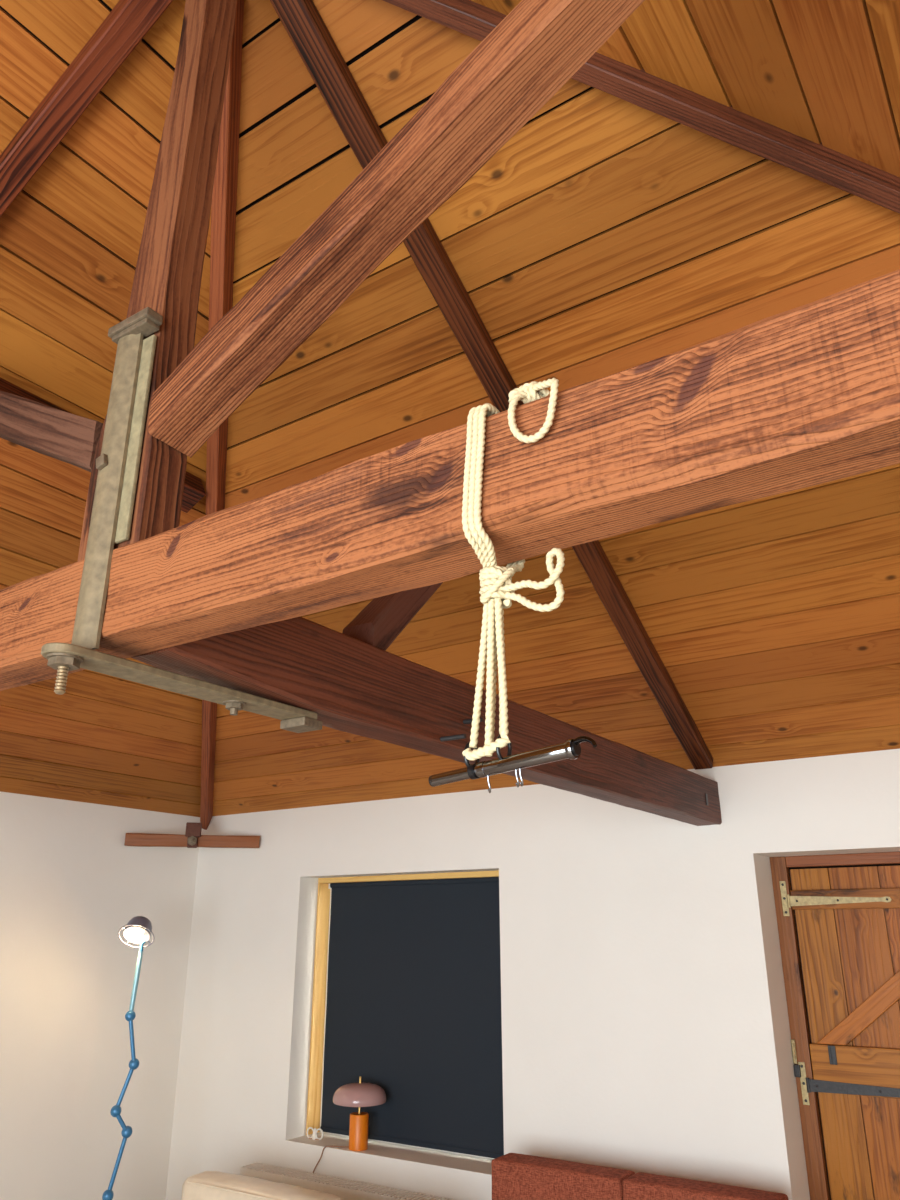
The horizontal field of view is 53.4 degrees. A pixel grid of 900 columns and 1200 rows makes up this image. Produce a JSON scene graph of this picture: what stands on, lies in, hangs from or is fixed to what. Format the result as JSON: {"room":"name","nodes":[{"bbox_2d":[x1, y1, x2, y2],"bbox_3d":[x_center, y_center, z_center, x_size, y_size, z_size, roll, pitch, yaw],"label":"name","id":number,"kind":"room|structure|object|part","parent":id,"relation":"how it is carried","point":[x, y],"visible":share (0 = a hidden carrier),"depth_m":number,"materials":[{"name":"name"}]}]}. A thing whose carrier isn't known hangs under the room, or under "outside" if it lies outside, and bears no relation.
{"room":"living room","nodes":[
{"label":"living room","id":0,"kind":"room"},
{"bbox_2d":[0,792,199,1199],"bbox_3d":[-3.595,1.672,3.224,0.300,2.346,6.400,-13,-24,32],"label":"wall","id":1,"kind":"structure","parent":0,"point":[69,880],"depth_m":5.11,"materials":[{"name":"white paint"}]},
{"bbox_2d":[124,822,259,847],"bbox_3d":[-1.593,1.461,5.560,0.808,0.150,0.149,4,-21,-11],"label":"tie","id":2,"kind":"object","parent":1,"relation":"attached to","point":[193,838],"visible":1,"depth_m":5.55,"materials":[{"name":"wood"}]},
{"bbox_2d":[0,269,899,690],"bbox_3d":[-0.603,0.004,1.679,6.929,0.184,0.129,-13,-24,32],"label":"tie beam","id":3,"kind":"structure","parent":1,"relation":"attached to","point":[807,395],"depth_m":1.16,"materials":[{"name":"brown wood"}]},
{"bbox_2d":[77,0,236,561],"bbox_3d":[-0.623,-0.904,2.031,0.184,1.771,0.098,-13,-24,32],"label":"post","id":4,"kind":"object","parent":3,"relation":"on","point":[169,267],"visible":0.74,"depth_m":1.95,"materials":[{"name":"brown wood"}]},
{"bbox_2d":[0,391,102,471],"bbox_3d":[-1.276,-0.494,2.350,1.390,0.812,0.108,-13,-24,32],"label":"strut","id":5,"kind":"object","parent":4,"relation":"attached to","point":[38,427],"visible":0.86,"depth_m":1.96,"materials":[{"name":"brown wood"}]},
{"bbox_2d":[41,307,321,732],"bbox_3d":[-0.497,-0.125,1.888,0.126,0.784,0.663,-13,-24,32],"label":"strap","id":6,"kind":"object","parent":4,"relation":"attached to","point":[118,463],"visible":1,"depth_m":1.71,"materials":[{"name":"metal"}]},
{"bbox_3d":[-0.641,-0.552,1.820,0.126,0.031,0.040,-13,-24,32],"label":"cap plate","id":7,"kind":"part","parent":6,"relation":"part of","materials":[{"name":"metal"}]},
{"bbox_3d":[-0.333,0.280,2.007,0.074,0.020,0.060,-13,-24,32],"label":"washer plate","id":8,"kind":"part","parent":6,"relation":"part of","materials":[{"name":"metal"}]},
{"bbox_2d":[148,0,644,457],"bbox_3d":[0.067,-0.821,1.500,1.480,0.808,0.118,-13,-24,32],"label":"strut","id":9,"kind":"object","parent":4,"relation":"attached to","point":[539,45],"visible":1,"depth_m":1.55,"materials":[{"name":"brown wood"}]},
{"bbox_2d":[462,378,564,760],"bbox_3d":[0.100,-0.041,1.187,0.192,0.491,0.154,-13,-24,32],"label":"rope","id":10,"kind":"object","parent":3,"relation":"hanging from","point":[497,590],"visible":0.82,"depth_m":1.17,"materials":[{"name":"fabric"}]},
{"bbox_2d":[0,0,899,816],"bbox_3d":[-0.602,-0.894,2.013,7.761,2.004,7.168,-13,-24,32],"label":"ceiling","id":11,"kind":"structure","parent":0,"point":[610,234],"depth_m":2.96,"materials":[{"name":"brown wood"}]},
{"bbox_2d":[0,0,172,216],"bbox_3d":[-2.067,-0.581,2.918,3.297,1.708,0.083,-13,-24,32],"label":"rafter","id":12,"kind":"object","parent":11,"relation":"attached to","point":[128,22],"visible":1,"depth_m":2.46,"materials":[{"name":"brown wood"}]},
{"bbox_2d":[0,378,205,512],"bbox_3d":[-1.399,-0.603,3.301,0.158,0.144,1.158,-13,-24,32],"label":"purlin","id":13,"kind":"object","parent":11,"relation":"attached to","point":[193,491],"visible":0.12,"depth_m":3.66,"materials":[{"name":"brown wood"}]},
{"bbox_2d":[200,0,243,829],"bbox_3d":[-1.117,-0.066,4.219,0.078,1.784,4.605,5,-21,-12],"label":"rafter","id":14,"kind":"object","parent":11,"relation":"attached to","point":[224,196],"visible":0.59,"depth_m":2.98,"materials":[{"name":"brown wood"}]},
{"bbox_2d":[270,0,712,769],"bbox_3d":[0.351,-0.460,3.243,0.089,1.709,3.050,-13,-24,31],"label":"rafter","id":15,"kind":"object","parent":11,"relation":"attached to","point":[302,21],"visible":0.72,"depth_m":2.86,"materials":[{"name":"brown wood"}]},
{"bbox_2d":[383,0,899,213],"bbox_3d":[1.792,-0.782,2.302,4.598,1.762,0.058,3,-21,-8],"label":"rafter","id":16,"kind":"object","parent":11,"relation":"attached to","point":[642,89],"visible":0.76,"depth_m":2.27,"materials":[{"name":"brown wood"}]},
{"bbox_2d":[428,734,596,792],"bbox_3d":[0.074,0.200,1.114,0.258,0.072,0.026,-16,-26,37],"label":"handle","id":17,"kind":"object","parent":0,"point":[571,749],"visible":0.99,"depth_m":1.10,"materials":[{"name":"silver metal"}]},
{"bbox_2d":[165,749,899,1199],"bbox_3d":[1.277,1.933,3.920,7.529,2.346,0.300,-13,-24,32],"label":"wall","id":18,"kind":"structure","parent":0,"point":[646,1028],"depth_m":4.27,"materials":[{"name":"white paint"}]},
{"bbox_2d":[307,1127,322,1139],"bbox_3d":[-0.747,2.951,4.953,0.122,0.057,0.027,-13,-24,32],"label":"ring ornament","id":19,"kind":"object","parent":18,"relation":"on","point":[314,1135],"visible":1,"depth_m":4.94,"materials":[{"name":"white ceramic"}]},
{"bbox_3d":[-0.747,2.952,4.953,0.028,0.056,0.027,-13,-24,32],"label":"post","id":20,"kind":"part","parent":19,"relation":"part of","materials":[{"name":"white ceramic"}]},
{"bbox_2d":[313,1076,386,1173],"bbox_3d":[-0.531,2.841,4.775,0.400,0.542,0.287,-13,-24,32],"label":"table lamp","id":21,"kind":"object","parent":18,"relation":"on","point":[359,1094],"visible":0.97,"depth_m":4.72,"materials":[{"name":"orange paint"}]},
{"bbox_3d":[-0.484,2.659,4.809,0.011,0.176,0.011,0,-20,0],"label":"stem","id":22,"kind":"part","parent":21,"relation":"part of","materials":[{"name":"gold metal"}]},
{"bbox_3d":[-0.484,2.650,4.813,0.287,0.093,0.287,-13,-24,32],"label":"lamp shade","id":23,"kind":"part","parent":21,"relation":"part of","materials":[{"name":"pink ceramic"}]},
{"bbox_2d":[306,871,498,1158],"bbox_3d":[-0.196,2.250,4.971,1.399,1.386,0.140,-13,-24,32],"label":"window","id":24,"kind":"structure","parent":18,"relation":"in","point":[319,999],"depth_m":5.27,"materials":[{"name":"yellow wood"}]},
{"bbox_3d":[-0.167,2.890,4.779,1.257,0.046,0.038,-13,-24,32],"label":"sash rail","id":25,"kind":"part","parent":24,"relation":"part of","materials":[{"name":"yellow wood"}]},
{"bbox_2d":[320,877,503,1157],"bbox_3d":[-0.185,2.246,4.956,1.332,1.345,0.045,-13,-24,32],"label":"roller blind","id":26,"kind":"object","parent":24,"relation":"attached to","point":[413,1006],"visible":0.8,"depth_m":4.93,"materials":[{"name":"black fabric"}]},
{"bbox_2d":[131,617,721,825],"bbox_3d":[0.342,0.486,2.918,0.197,0.198,3.140,-13,-24,32],"label":"tie beam","id":27,"kind":"structure","parent":18,"relation":"attached to","point":[352,685],"depth_m":2.26,"materials":[{"name":"brown wood"}]},
{"bbox_2d":[343,582,442,650],"bbox_3d":[0.005,-0.129,2.684,0.104,0.916,0.838,-13,-24,32],"label":"strut","id":28,"kind":"object","parent":27,"relation":"on","point":[384,618],"visible":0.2,"depth_m":2.29,"materials":[{"name":"brown wood"}]},
{"bbox_2d":[770,852,899,1199],"bbox_3d":[1.912,2.028,3.605,0.975,1.950,0.122,-13,-24,32],"label":"door","id":29,"kind":"structure","parent":18,"relation":"in","point":[838,915],"depth_m":3.83,"materials":[{"name":"wood"}]},
{"bbox_3d":[-0.604,2.081,0.908,7.529,0.030,6.999,-13,-24,32],"label":"floor","id":30,"kind":"structure","parent":0,"visible":0},
{"bbox_2d":[102,916,153,1199],"bbox_3d":[-1.664,2.523,4.588,0.304,1.703,0.304,-13,-24,32],"label":"floor lamp","id":31,"kind":"object","parent":30,"relation":"on","point":[138,930],"visible":1,"depth_m":4.69,"materials":[{"name":"blue metal"}]},
{"bbox_3d":[-1.667,2.823,4.490,0.077,0.277,0.021,6,-21,-16],"label":"arm","id":32,"kind":"part","parent":31,"relation":"part of","materials":[{"name":"blue metal"}]},
{"bbox_3d":[-1.663,2.642,4.531,0.082,0.108,0.021,6,-21,-17],"label":"arm","id":33,"kind":"part","parent":31,"relation":"part of","materials":[{"name":"blue metal"}]},
{"bbox_3d":[-1.671,2.505,4.606,0.083,0.218,0.021,6,-21,-16],"label":"arm","id":34,"kind":"part","parent":31,"relation":"part of","materials":[{"name":"blue metal"}]},
{"bbox_3d":[-1.656,2.292,4.664,0.066,0.232,0.021,6,-21,-16],"label":"arm","id":35,"kind":"part","parent":31,"relation":"part of","materials":[{"name":"blue metal"}]},
{"bbox_3d":[-1.676,2.038,4.778,0.038,0.330,0.027,10,-22,-24],"label":"arm","id":36,"kind":"part","parent":31,"relation":"part of","materials":[{"name":"blue metal"}]},
{"bbox_3d":[-1.690,1.782,4.869,0.141,0.103,0.141,0,-59,0],"label":"lamp shade","id":37,"kind":"part","parent":31,"relation":"part of","materials":[{"name":"grey metal"}]},
{"bbox_3d":[-1.690,1.783,4.866,0.068,0.096,0.068,0,-59,0],"label":"bulb","id":38,"kind":"part","parent":31,"relation":"part of","materials":[{"name":"white glass"}]},
{"bbox_2d":[181,1171,344,1199],"bbox_3d":[-0.793,2.808,3.680,1.497,0.538,0.892,-13,-24,32],"label":"leather sofa","id":39,"kind":"object","parent":30,"relation":"on","point":[206,1185],"visible":1,"depth_m":4.12,"materials":[{"name":"beige leather"}]},
{"bbox_2d":[240,1162,453,1199],"bbox_3d":[-0.458,3.128,4.397,1.560,0.436,0.114,-13,-24,32],"label":"cushion","id":40,"kind":"object","parent":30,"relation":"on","point":[345,1189],"visible":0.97,"depth_m":4.53,"materials":[{"name":"beige fabric"}]},
{"bbox_2d":[491,1153,787,1199],"bbox_3d":[0.519,2.528,3.185,1.220,0.718,0.872,-13,-24,32],"label":"fabric sofa","id":41,"kind":"object","parent":30,"relation":"on","point":[515,1176],"visible":1,"depth_m":3.59,"materials":[{"name":"red fabric"}]},
{"bbox_2d":[491,1153,634,1199],"bbox_3d":[0.465,2.549,3.663,0.610,0.424,0.177,-13,-24,32],"label":"cushion","id":42,"kind":"object","parent":41,"relation":"on","point":[515,1176],"depth_m":3.67,"materials":[{"name":"red fabric"}]},
{"bbox_2d":[622,1172,787,1199],"bbox_3d":[0.963,2.432,3.347,0.610,0.424,0.178,-13,-24,32],"label":"cushion","id":43,"kind":"object","parent":41,"relation":"on","point":[640,1185],"depth_m":3.41,"materials":[{"name":"red fabric"}]}
]}

